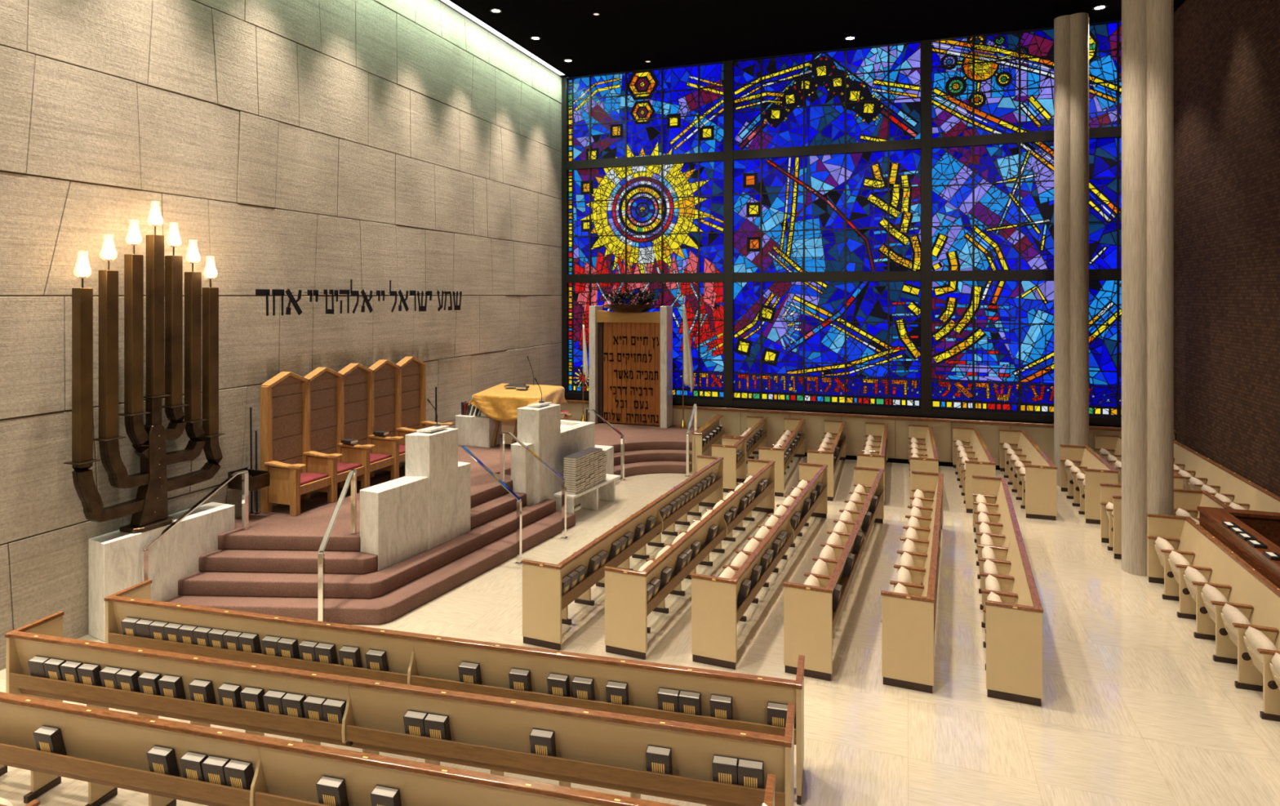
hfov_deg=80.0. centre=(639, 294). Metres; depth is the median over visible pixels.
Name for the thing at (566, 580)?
book
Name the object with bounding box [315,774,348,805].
book
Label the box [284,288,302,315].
hebrew letter
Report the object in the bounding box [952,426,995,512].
pew
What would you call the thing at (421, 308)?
hebrew letter
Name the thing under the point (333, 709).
book
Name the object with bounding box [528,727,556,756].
book
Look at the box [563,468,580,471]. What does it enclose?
book
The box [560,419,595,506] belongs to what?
marble table
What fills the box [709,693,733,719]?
book
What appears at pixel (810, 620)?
pew
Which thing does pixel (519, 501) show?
handrail
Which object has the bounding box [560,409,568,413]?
book
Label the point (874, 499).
book
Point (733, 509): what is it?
book
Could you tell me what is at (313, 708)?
book
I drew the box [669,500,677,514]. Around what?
book
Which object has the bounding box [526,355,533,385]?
gooseneck microphone
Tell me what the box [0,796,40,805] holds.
pew
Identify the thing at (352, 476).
handrail
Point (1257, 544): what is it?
book
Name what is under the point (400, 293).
hebrew letter
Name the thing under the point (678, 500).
book
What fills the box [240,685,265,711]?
book
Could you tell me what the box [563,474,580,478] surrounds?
book
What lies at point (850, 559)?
book
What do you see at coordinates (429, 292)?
hebrew letter
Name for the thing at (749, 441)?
book
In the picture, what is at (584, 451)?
book
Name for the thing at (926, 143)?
stained glass window
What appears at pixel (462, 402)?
book
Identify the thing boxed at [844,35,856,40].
recessed light
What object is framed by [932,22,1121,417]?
window
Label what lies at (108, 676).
book
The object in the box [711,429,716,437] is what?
book
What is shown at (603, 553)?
book
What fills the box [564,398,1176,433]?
trim
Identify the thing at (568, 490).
book
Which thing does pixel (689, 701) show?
book
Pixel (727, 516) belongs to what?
book
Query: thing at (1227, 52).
wall
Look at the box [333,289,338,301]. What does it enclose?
hebrew letter
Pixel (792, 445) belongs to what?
book
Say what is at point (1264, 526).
pew
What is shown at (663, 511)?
book
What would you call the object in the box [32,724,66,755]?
book
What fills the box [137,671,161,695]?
book
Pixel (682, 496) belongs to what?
book
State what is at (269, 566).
platform
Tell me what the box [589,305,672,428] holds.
ark
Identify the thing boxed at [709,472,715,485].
book
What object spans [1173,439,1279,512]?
pew
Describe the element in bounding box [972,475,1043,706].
pew
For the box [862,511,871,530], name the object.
book
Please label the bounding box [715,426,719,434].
book
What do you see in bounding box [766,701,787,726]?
book
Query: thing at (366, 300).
hebrew letter
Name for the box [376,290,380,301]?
hebrew letter
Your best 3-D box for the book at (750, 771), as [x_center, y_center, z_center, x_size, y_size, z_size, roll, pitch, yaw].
[0.698,3.041,4.797,0.155,0.233,0.111,0,0,13]
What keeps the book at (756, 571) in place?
in the pew at (716, 613)
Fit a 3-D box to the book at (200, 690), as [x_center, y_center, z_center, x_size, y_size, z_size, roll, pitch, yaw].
[-3.321,3.041,5.794,0.155,0.233,0.111,0,0,14]
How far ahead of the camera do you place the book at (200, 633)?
6.68 m
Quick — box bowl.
[605,303,655,312]
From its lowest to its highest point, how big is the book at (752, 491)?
0.234 m
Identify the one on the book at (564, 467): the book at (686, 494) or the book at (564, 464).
the book at (564, 464)
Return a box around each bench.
[260,356,453,515]
[553,473,620,513]
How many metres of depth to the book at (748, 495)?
11.17 m
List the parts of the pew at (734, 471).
panel, panel, rail, panel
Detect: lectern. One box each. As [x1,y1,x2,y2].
[360,425,470,570]
[511,401,560,506]
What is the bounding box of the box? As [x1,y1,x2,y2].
[227,466,270,490]
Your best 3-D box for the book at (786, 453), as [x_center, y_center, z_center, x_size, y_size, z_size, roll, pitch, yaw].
[2.707,3.041,14.204,0.111,0.233,0.155,0,0,19]
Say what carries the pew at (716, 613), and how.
on the floor
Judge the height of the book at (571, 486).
0.035 m
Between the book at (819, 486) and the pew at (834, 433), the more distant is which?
the pew at (834, 433)
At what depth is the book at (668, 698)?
5.63 m
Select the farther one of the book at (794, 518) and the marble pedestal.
the marble pedestal
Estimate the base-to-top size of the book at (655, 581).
0.233 m
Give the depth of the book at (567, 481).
12.16 m
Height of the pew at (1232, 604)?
0.856 m
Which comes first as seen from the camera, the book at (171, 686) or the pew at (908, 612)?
the book at (171, 686)
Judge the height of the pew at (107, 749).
0.856 m
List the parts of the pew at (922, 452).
seat, seat, seat, seat, armrest, armrest, armrest, panel, panel, panel, rail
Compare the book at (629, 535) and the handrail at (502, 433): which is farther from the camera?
the handrail at (502, 433)
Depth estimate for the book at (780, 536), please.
9.25 m
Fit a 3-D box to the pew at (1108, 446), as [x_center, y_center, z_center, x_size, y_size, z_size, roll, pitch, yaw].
[8.598,3.172,13.306,0.465,0.855,3.585,0,0,19]
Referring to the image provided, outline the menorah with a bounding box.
[63,200,224,533]
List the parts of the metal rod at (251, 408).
rod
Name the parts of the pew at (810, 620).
panel, seat, armrest, seat, armrest, seat, armrest, seat, armrest, seat, armrest, seat, armrest, seat, armrest, rail, seat, panel, armrest, seat, armrest, panel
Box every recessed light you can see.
[489,8,502,13]
[529,35,541,39]
[563,58,573,62]
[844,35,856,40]
[1092,4,1107,10]
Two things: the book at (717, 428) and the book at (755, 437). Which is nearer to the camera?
the book at (755, 437)
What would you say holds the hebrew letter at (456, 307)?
attached to the wall at (304, 145)
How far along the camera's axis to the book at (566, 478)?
12.17 m
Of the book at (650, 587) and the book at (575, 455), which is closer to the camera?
the book at (650, 587)
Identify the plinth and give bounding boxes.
[455,413,501,447]
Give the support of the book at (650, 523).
in the pew at (544, 608)
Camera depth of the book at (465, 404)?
14.68 m
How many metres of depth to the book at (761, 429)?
16.62 m
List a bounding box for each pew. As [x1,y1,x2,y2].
[0,691,775,805]
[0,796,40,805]
[4,610,795,805]
[104,579,804,804]
[521,454,723,649]
[604,458,775,659]
[690,462,827,669]
[691,414,724,475]
[711,435,746,492]
[722,415,767,479]
[758,417,804,496]
[782,466,884,680]
[806,419,846,500]
[856,422,888,501]
[880,471,943,693]
[907,424,938,505]
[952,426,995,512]
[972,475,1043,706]
[999,428,1057,519]
[1059,444,1118,524]
[1094,434,1183,488]
[1099,483,1121,559]
[1146,513,1279,721]
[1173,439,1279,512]
[1173,488,1233,524]
[1196,506,1279,588]
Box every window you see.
[567,63,723,399]
[733,43,920,408]
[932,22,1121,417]
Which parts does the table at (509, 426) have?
leg, panel, leg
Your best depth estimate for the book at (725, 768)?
4.80 m
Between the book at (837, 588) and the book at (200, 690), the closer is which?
the book at (200, 690)
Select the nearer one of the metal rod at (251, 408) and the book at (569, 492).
the metal rod at (251, 408)
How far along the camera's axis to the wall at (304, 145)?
10.16 m
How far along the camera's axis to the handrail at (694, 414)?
15.37 m
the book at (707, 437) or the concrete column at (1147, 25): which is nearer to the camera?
the concrete column at (1147, 25)
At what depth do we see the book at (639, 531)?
9.66 m
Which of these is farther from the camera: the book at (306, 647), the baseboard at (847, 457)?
the baseboard at (847, 457)
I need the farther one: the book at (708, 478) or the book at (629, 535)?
the book at (708, 478)
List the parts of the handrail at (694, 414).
post, post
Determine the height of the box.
0.210 m
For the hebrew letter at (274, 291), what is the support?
attached to the wall at (304, 145)
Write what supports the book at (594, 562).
in the pew at (544, 608)
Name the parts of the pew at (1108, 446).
seat, armrest, panel, armrest, seat, panel, seat, rail, panel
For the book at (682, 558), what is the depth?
8.54 m
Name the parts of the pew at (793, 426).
panel, seat, seat, seat, seat, rail, panel, panel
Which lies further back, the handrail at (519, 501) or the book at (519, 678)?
the handrail at (519, 501)
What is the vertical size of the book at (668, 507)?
0.234 m
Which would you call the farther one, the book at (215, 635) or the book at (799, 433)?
the book at (799, 433)
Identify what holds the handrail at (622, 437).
on the floor
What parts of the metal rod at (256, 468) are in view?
rod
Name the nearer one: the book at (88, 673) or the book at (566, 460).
the book at (88, 673)
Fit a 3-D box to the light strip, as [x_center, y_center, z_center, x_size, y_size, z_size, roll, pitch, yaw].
[-5.583,-5.490,8.532,0.190,0.040,22.200,0,0,19]
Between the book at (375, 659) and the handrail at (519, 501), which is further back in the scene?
the handrail at (519, 501)
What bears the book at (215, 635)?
in the pew at (417, 659)
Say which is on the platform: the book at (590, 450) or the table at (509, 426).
the table at (509, 426)
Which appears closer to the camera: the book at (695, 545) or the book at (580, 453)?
the book at (695, 545)
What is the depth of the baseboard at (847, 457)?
16.34 m
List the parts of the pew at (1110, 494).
seat, panel, panel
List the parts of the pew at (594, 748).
panel, number plate, rail, panel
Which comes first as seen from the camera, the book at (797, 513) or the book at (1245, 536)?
the book at (1245, 536)
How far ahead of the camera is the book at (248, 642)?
6.56 m
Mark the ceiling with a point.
(625, 34)
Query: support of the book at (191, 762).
in the pew at (107, 749)
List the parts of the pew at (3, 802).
seat, armrest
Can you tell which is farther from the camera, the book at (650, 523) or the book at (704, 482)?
the book at (704, 482)
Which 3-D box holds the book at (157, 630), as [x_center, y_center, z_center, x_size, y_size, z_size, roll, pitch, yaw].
[-4.287,3.041,6.835,0.155,0.234,0.112,0,0,14]
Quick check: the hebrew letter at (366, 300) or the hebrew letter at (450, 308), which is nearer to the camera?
the hebrew letter at (366, 300)
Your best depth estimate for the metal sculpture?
17.89 m
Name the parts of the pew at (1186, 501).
seat, armrest, panel, panel, rail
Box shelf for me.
[560,413,572,419]
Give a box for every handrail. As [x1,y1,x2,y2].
[140,470,248,582]
[317,469,356,621]
[457,444,521,564]
[499,431,568,538]
[586,408,625,480]
[684,403,697,476]
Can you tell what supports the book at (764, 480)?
in the pew at (627, 607)
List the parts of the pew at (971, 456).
seat, seat, armrest, panel, armrest, seat, armrest, seat, armrest, panel, panel, rail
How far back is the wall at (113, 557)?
8.43 m
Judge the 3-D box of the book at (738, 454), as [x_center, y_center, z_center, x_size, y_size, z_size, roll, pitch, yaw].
[1.794,3.041,14.165,0.111,0.233,0.155,0,0,20]
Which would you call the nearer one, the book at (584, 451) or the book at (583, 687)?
the book at (583, 687)
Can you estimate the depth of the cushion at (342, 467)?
11.04 m
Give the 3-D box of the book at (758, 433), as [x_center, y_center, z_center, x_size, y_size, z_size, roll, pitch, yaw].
[2.513,3.040,16.318,0.111,0.233,0.155,0,0,19]
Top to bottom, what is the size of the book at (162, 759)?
0.233 m
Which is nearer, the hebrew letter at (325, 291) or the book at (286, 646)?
the book at (286, 646)
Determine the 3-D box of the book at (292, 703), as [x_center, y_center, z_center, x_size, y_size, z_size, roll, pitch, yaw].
[-2.525,3.041,5.596,0.155,0.234,0.112,0,0,13]
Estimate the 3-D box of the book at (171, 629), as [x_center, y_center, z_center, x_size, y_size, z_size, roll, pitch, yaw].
[-4.135,3.041,6.796,0.155,0.233,0.111,0,0,15]
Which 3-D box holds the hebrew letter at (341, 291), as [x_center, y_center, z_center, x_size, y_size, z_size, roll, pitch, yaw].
[-4.542,0.100,11.637,0.108,0.361,0.210,0,0,19]
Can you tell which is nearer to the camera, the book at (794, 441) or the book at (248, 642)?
the book at (248, 642)
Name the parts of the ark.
door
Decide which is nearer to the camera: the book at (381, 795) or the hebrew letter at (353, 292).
the book at (381, 795)
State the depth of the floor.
7.19 m
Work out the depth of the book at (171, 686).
5.83 m
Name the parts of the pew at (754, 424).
panel, rail, panel, panel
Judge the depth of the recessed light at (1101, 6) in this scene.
14.47 m
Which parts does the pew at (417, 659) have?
panel, number plate, rail, panel, panel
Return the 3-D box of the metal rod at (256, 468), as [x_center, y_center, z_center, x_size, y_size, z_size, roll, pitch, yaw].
[-5.025,2.324,10.016,0.060,1.088,0.060,0,0,19]
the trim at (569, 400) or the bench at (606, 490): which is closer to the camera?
the bench at (606, 490)
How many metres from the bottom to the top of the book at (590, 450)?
0.035 m
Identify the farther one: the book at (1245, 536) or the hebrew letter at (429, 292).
the hebrew letter at (429, 292)
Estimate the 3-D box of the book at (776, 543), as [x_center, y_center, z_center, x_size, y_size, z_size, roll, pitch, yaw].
[1.611,3.041,9.100,0.112,0.234,0.155,0,0,22]
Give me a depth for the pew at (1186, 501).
10.71 m
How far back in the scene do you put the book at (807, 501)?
10.88 m
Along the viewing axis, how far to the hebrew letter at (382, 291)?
12.47 m
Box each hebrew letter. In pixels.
[255,288,270,315]
[271,288,284,315]
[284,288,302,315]
[304,289,312,302]
[312,289,318,302]
[320,289,327,313]
[327,289,333,314]
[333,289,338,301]
[338,289,349,313]
[350,279,359,313]
[360,288,373,312]
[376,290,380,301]
[381,290,384,301]
[389,280,396,312]
[398,289,408,311]
[409,290,416,311]
[416,290,428,311]
[427,290,431,300]
[436,290,444,311]
[444,290,452,310]
[452,291,462,310]
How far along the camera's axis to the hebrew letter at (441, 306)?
13.99 m
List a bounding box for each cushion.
[300,471,328,485]
[337,462,361,473]
[369,453,391,463]
[399,444,404,454]
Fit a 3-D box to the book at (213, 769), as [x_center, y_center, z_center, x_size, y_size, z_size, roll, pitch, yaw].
[-2.666,3.041,4.830,0.155,0.234,0.112,0,0,13]
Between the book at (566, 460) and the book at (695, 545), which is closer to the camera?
the book at (695, 545)
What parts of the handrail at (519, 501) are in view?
post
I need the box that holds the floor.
[0,453,1279,805]
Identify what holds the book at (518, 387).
on the table cloth at (498, 402)
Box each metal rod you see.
[248,407,253,513]
[254,430,259,514]
[435,386,436,422]
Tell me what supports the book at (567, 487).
on the book at (568, 490)
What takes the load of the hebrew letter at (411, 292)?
attached to the wall at (304, 145)
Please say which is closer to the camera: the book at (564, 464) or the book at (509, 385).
the book at (564, 464)
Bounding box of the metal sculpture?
[604,288,660,312]
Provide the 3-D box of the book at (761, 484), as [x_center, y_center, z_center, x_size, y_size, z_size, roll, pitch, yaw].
[1.872,3.041,11.916,0.111,0.233,0.155,0,0,22]
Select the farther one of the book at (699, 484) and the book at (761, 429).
the book at (761, 429)
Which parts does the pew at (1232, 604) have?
armrest, seat, panel, armrest, seat, armrest, seat, armrest, seat, panel, armrest, rail, seat, armrest, seat, armrest, seat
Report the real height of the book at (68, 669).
0.234 m
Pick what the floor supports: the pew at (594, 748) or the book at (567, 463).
the pew at (594, 748)
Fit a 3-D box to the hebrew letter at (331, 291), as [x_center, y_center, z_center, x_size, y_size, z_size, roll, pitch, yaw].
[-4.639,0.103,11.361,0.108,0.367,0.127,0,0,19]
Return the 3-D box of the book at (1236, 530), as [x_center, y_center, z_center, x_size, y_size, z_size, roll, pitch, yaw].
[6.477,2.551,8.250,0.115,0.033,0.170,0,0,19]
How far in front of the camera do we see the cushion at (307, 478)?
10.37 m
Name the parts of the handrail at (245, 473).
post, post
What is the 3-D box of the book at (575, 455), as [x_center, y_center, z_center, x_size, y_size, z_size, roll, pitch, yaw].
[-1.024,2.615,12.371,0.235,0.035,0.145,0,0,26]
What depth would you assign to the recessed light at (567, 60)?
17.75 m
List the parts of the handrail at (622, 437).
post, post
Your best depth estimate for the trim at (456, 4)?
16.03 m
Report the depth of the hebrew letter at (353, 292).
11.82 m
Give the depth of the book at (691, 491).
11.45 m
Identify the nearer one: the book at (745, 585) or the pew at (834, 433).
the book at (745, 585)
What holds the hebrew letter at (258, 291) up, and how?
attached to the wall at (304, 145)
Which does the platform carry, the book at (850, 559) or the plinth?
the plinth
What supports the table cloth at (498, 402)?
on the table at (509, 426)
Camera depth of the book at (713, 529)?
9.60 m
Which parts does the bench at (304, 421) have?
post, arm panel, armrest, panel, leg, post, rail, arm panel, armrest, panel, leg, post, rail, arm panel, panel, armrest, leg, post, arm panel, rail, panel, armrest, leg, post, rail, arm panel, armrest, panel, post, armrest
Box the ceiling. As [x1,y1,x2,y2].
[451,0,1186,76]
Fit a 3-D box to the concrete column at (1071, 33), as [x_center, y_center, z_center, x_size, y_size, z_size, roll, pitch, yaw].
[8.198,-0.821,14.503,0.564,8.839,0.564,0,0,33]
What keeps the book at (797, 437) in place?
in the pew at (793, 426)
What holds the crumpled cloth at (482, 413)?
on the platform
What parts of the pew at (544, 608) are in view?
panel, rail, panel, panel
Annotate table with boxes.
[491,413,572,446]
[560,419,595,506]
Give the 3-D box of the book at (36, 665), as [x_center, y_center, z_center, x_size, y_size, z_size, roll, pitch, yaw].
[-4.835,3.040,6.170,0.155,0.233,0.111,0,0,14]
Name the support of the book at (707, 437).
in the pew at (702, 432)
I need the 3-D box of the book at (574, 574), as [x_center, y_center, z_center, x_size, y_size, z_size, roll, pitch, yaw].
[-0.723,3.041,8.047,0.112,0.233,0.155,0,0,23]
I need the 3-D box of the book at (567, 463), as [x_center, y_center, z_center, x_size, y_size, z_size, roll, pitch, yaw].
[-1.091,2.687,12.241,0.235,0.035,0.145,0,0,26]
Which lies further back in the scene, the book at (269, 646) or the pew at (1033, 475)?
the pew at (1033, 475)
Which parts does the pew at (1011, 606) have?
seat, seat, seat, armrest, seat, armrest, seat, panel, armrest, armrest, seat, armrest, seat, armrest, seat, armrest, seat, armrest, armrest, panel, panel, rail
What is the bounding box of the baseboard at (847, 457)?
[804,452,999,470]
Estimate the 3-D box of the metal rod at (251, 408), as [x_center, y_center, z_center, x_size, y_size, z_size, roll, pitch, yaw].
[-5.110,2.174,10.046,0.060,1.388,0.060,0,0,19]
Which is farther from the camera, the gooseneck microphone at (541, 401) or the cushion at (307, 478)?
the gooseneck microphone at (541, 401)
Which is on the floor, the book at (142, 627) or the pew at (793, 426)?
the pew at (793, 426)
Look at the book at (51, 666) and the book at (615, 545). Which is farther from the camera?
the book at (615, 545)
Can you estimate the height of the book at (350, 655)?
0.233 m
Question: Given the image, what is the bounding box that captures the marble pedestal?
[595,444,613,474]
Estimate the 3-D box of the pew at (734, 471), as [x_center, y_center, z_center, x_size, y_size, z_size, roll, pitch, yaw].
[1.671,3.172,14.345,0.465,0.855,0.875,0,0,19]
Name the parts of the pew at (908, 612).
seat, seat, armrest, seat, panel, seat, armrest, seat, armrest, seat, armrest, seat, armrest, seat, armrest, seat, armrest, armrest, armrest, panel, panel, rail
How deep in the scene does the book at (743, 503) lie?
10.93 m
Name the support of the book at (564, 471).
on the book at (564, 473)
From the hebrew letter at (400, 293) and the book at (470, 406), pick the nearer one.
the hebrew letter at (400, 293)
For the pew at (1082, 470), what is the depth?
12.82 m
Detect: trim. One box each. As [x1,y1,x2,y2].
[448,0,570,78]
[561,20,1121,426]
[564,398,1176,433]
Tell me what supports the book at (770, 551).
in the pew at (716, 613)
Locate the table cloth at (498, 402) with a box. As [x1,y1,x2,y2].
[467,383,567,422]
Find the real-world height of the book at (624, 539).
0.234 m
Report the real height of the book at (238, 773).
0.233 m
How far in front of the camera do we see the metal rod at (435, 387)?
13.79 m
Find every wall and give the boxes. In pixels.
[0,0,564,670]
[88,502,235,640]
[560,398,1174,465]
[1173,0,1279,496]
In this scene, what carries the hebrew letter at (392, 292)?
attached to the wall at (304, 145)
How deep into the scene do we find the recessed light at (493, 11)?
14.64 m
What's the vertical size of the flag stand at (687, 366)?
3.096 m
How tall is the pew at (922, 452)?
0.855 m
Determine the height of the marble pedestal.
0.660 m
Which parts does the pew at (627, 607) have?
panel, seat, armrest, seat, seat, seat, seat, rail, panel, seat, seat, seat, seat, panel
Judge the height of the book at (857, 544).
0.233 m
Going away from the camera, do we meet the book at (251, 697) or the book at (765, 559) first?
the book at (251, 697)
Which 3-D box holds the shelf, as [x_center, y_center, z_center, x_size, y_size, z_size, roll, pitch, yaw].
[-1.759,2.345,14.804,0.780,0.050,0.400,0,0,19]
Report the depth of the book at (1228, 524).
8.44 m
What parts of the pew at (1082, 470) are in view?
seat, armrest, panel, seat, armrest, seat, panel, rail, panel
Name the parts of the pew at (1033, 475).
seat, armrest, panel, seat, armrest, seat, armrest, seat, armrest, seat, panel, rail, panel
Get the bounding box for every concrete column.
[1053,13,1088,485]
[1121,0,1173,575]
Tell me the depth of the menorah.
8.49 m
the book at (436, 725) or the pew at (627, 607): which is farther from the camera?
the pew at (627, 607)
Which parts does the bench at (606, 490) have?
leg, leg, leg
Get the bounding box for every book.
[27,654,50,677]
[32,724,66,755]
[43,657,66,679]
[59,659,83,682]
[76,662,102,686]
[98,665,122,688]
[115,667,140,692]
[120,616,140,635]
[134,617,154,638]
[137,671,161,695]
[146,744,179,776]
[148,620,168,639]
[158,674,186,699]
[163,622,183,642]
[177,623,198,644]
[179,750,208,781]
[188,678,216,703]
[192,626,213,646]
[201,754,230,785]
[207,627,227,648]
[217,682,242,707]
[222,630,243,650]
[223,758,253,789]
[237,631,262,653]
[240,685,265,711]
[261,635,281,655]
[262,688,286,714]
[276,636,300,658]
[281,692,306,717]
[297,640,319,661]
[302,694,327,720]
[314,641,337,664]
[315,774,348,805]
[321,697,346,723]
[338,644,362,667]
[341,438,358,444]
[364,648,388,671]
[369,784,401,805]
[373,430,389,435]
[403,709,427,736]
[423,712,451,740]
[457,661,481,684]
[461,400,466,414]
[463,401,469,414]
[467,404,471,415]
[469,404,474,415]
[503,383,525,387]
[508,667,532,691]
[515,385,528,389]
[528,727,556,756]
[546,672,570,696]
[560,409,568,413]
[561,575,571,595]
[563,455,581,460]
[563,459,580,462]
[563,461,580,465]
[563,463,580,467]
[563,465,581,469]
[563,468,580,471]
[563,470,580,474]
[563,472,580,476]
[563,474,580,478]
[564,477,580,480]
[564,479,581,483]
[566,481,579,485]
[566,483,580,487]
[566,485,581,489]
[566,488,580,492]
[566,490,579,494]
[567,569,579,589]
[568,453,585,458]
[571,675,595,700]
[573,452,589,457]
[574,564,586,583]
[577,450,594,455]
[582,448,598,453]
[586,447,602,451]
[586,554,601,577]
[596,549,608,567]
[605,680,629,704]
[608,539,622,560]
[617,535,627,552]
[623,531,634,547]
[632,522,645,542]
[644,515,655,533]
[645,744,672,773]
[647,582,654,602]
[649,577,661,597]
[657,686,679,711]
[658,566,672,591]
[659,506,667,519]
[664,504,671,517]
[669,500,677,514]
[673,497,681,510]
[674,551,688,575]
[678,493,685,506]
[678,689,702,715]
[682,491,689,504]
[683,547,693,564]
[687,488,694,501]
[690,539,701,560]
[691,485,698,497]
[695,482,702,495]
[700,479,706,491]
[702,438,706,446]
[704,475,711,488]
[705,435,710,443]
[706,524,718,544]
[708,432,713,439]
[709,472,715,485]
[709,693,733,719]
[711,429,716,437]
[712,754,737,784]
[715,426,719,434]
[718,424,723,431]
[724,511,732,524]
[729,506,737,521]
[736,451,740,462]
[737,449,742,459]
[737,496,747,514]
[737,577,751,604]
[737,757,764,788]
[745,492,751,506]
[746,440,751,448]
[746,442,749,452]
[748,489,755,502]
[750,564,762,589]
[752,433,758,444]
[755,480,764,497]
[756,431,760,440]
[759,427,764,438]
[760,552,770,577]
[761,478,767,489]
[765,547,773,565]
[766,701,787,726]
[771,537,781,560]
[776,533,784,551]
[779,529,787,545]
[784,451,788,462]
[786,447,791,458]
[789,442,795,454]
[790,515,798,530]
[792,439,796,449]
[794,511,801,525]
[795,435,799,445]
[797,431,801,443]
[801,497,811,515]
[809,489,817,506]
[815,481,822,498]
[832,582,842,611]
[834,446,839,459]
[843,551,854,577]
[853,530,863,553]
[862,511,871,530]
[869,494,878,513]
[1222,520,1239,528]
[1230,527,1248,533]
[1237,533,1257,540]
[1247,539,1267,548]
[1262,551,1279,559]
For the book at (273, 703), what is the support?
in the pew at (594, 748)
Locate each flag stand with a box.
[577,314,588,421]
[675,294,693,428]
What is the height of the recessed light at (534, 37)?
0.008 m
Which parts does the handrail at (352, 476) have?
post, post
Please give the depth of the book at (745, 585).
7.75 m
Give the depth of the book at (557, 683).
5.85 m
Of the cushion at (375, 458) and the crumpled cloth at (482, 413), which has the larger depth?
the crumpled cloth at (482, 413)
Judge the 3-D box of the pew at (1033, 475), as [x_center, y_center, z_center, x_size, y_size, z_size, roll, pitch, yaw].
[7.007,3.172,13.906,0.465,0.855,3.505,0,0,19]
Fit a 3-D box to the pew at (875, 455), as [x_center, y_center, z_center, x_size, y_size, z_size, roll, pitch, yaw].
[4.530,3.172,14.775,0.465,0.855,3.505,0,0,19]
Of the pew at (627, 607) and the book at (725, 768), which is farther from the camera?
the pew at (627, 607)
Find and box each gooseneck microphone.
[426,398,440,426]
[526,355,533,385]
[533,377,544,402]
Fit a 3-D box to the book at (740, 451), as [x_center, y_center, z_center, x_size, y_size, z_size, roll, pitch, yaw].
[1.861,3.041,14.354,0.112,0.234,0.155,0,0,19]
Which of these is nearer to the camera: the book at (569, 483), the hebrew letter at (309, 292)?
the hebrew letter at (309, 292)
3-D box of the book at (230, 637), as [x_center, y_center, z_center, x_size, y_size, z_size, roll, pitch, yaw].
[-3.523,3.041,6.637,0.155,0.233,0.112,0,0,14]
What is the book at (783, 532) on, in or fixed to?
in the pew at (716, 613)
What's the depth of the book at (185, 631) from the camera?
6.72 m
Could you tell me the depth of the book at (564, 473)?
12.17 m
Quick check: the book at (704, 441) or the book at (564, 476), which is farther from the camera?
the book at (704, 441)
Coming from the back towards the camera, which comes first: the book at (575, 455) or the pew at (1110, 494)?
the book at (575, 455)
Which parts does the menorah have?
drip plate, arm, drip plate, arm, drip plate, arm, plate, stem, drip plate, arm, drip plate, arm, arm, drip plate, drip plate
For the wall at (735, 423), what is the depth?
16.61 m
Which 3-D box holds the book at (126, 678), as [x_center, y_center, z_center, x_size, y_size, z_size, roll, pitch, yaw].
[-3.983,3.041,5.958,0.155,0.234,0.112,0,0,15]
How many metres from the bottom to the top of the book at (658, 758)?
0.233 m
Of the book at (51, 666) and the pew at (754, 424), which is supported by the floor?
the pew at (754, 424)
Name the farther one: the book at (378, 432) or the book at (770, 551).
the book at (378, 432)
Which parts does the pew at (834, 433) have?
panel, seat, seat, seat, panel, rail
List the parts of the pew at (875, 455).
seat, seat, seat, armrest, seat, panel, armrest, armrest, panel, panel, rail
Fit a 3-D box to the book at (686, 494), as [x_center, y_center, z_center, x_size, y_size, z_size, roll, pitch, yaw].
[0.666,3.041,11.303,0.112,0.233,0.155,0,0,22]
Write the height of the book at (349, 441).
0.045 m
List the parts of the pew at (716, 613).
panel, seat, armrest, seat, armrest, seat, armrest, seat, armrest, seat, armrest, rail, seat, panel, armrest, seat, seat, seat, panel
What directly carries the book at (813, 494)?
in the pew at (716, 613)
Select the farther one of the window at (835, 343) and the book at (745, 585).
the window at (835, 343)
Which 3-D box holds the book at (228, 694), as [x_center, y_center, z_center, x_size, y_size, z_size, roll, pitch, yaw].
[-3.069,3.040,5.732,0.155,0.233,0.111,0,0,15]
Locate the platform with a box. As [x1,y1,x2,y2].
[163,418,701,624]
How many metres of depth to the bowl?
17.66 m
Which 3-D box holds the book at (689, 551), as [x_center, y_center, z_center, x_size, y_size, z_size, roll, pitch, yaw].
[0.528,3.041,8.761,0.111,0.233,0.155,0,0,22]
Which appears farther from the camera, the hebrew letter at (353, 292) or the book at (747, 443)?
the book at (747, 443)
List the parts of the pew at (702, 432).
panel, screen panel, rail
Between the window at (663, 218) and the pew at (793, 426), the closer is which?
the pew at (793, 426)
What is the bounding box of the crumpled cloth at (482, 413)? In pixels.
[480,411,488,417]
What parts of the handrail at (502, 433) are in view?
post, post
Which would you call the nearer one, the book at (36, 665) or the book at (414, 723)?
the book at (414, 723)
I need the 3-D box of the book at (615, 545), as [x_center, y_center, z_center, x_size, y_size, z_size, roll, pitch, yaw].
[-0.295,3.041,9.050,0.112,0.234,0.155,0,0,22]
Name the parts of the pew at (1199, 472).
seat, armrest, seat, armrest, seat, armrest, seat, armrest, seat, armrest, seat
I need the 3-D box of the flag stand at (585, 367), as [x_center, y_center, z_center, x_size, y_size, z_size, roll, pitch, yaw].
[-1.375,1.766,18.479,0.340,2.596,0.340,0,0,19]
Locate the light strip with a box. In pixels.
[440,0,564,75]
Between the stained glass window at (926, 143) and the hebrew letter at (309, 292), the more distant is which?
the stained glass window at (926, 143)
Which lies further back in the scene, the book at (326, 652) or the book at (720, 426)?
the book at (720, 426)
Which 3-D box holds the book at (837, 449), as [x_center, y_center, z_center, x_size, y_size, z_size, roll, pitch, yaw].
[3.776,3.041,14.677,0.112,0.234,0.155,0,0,19]

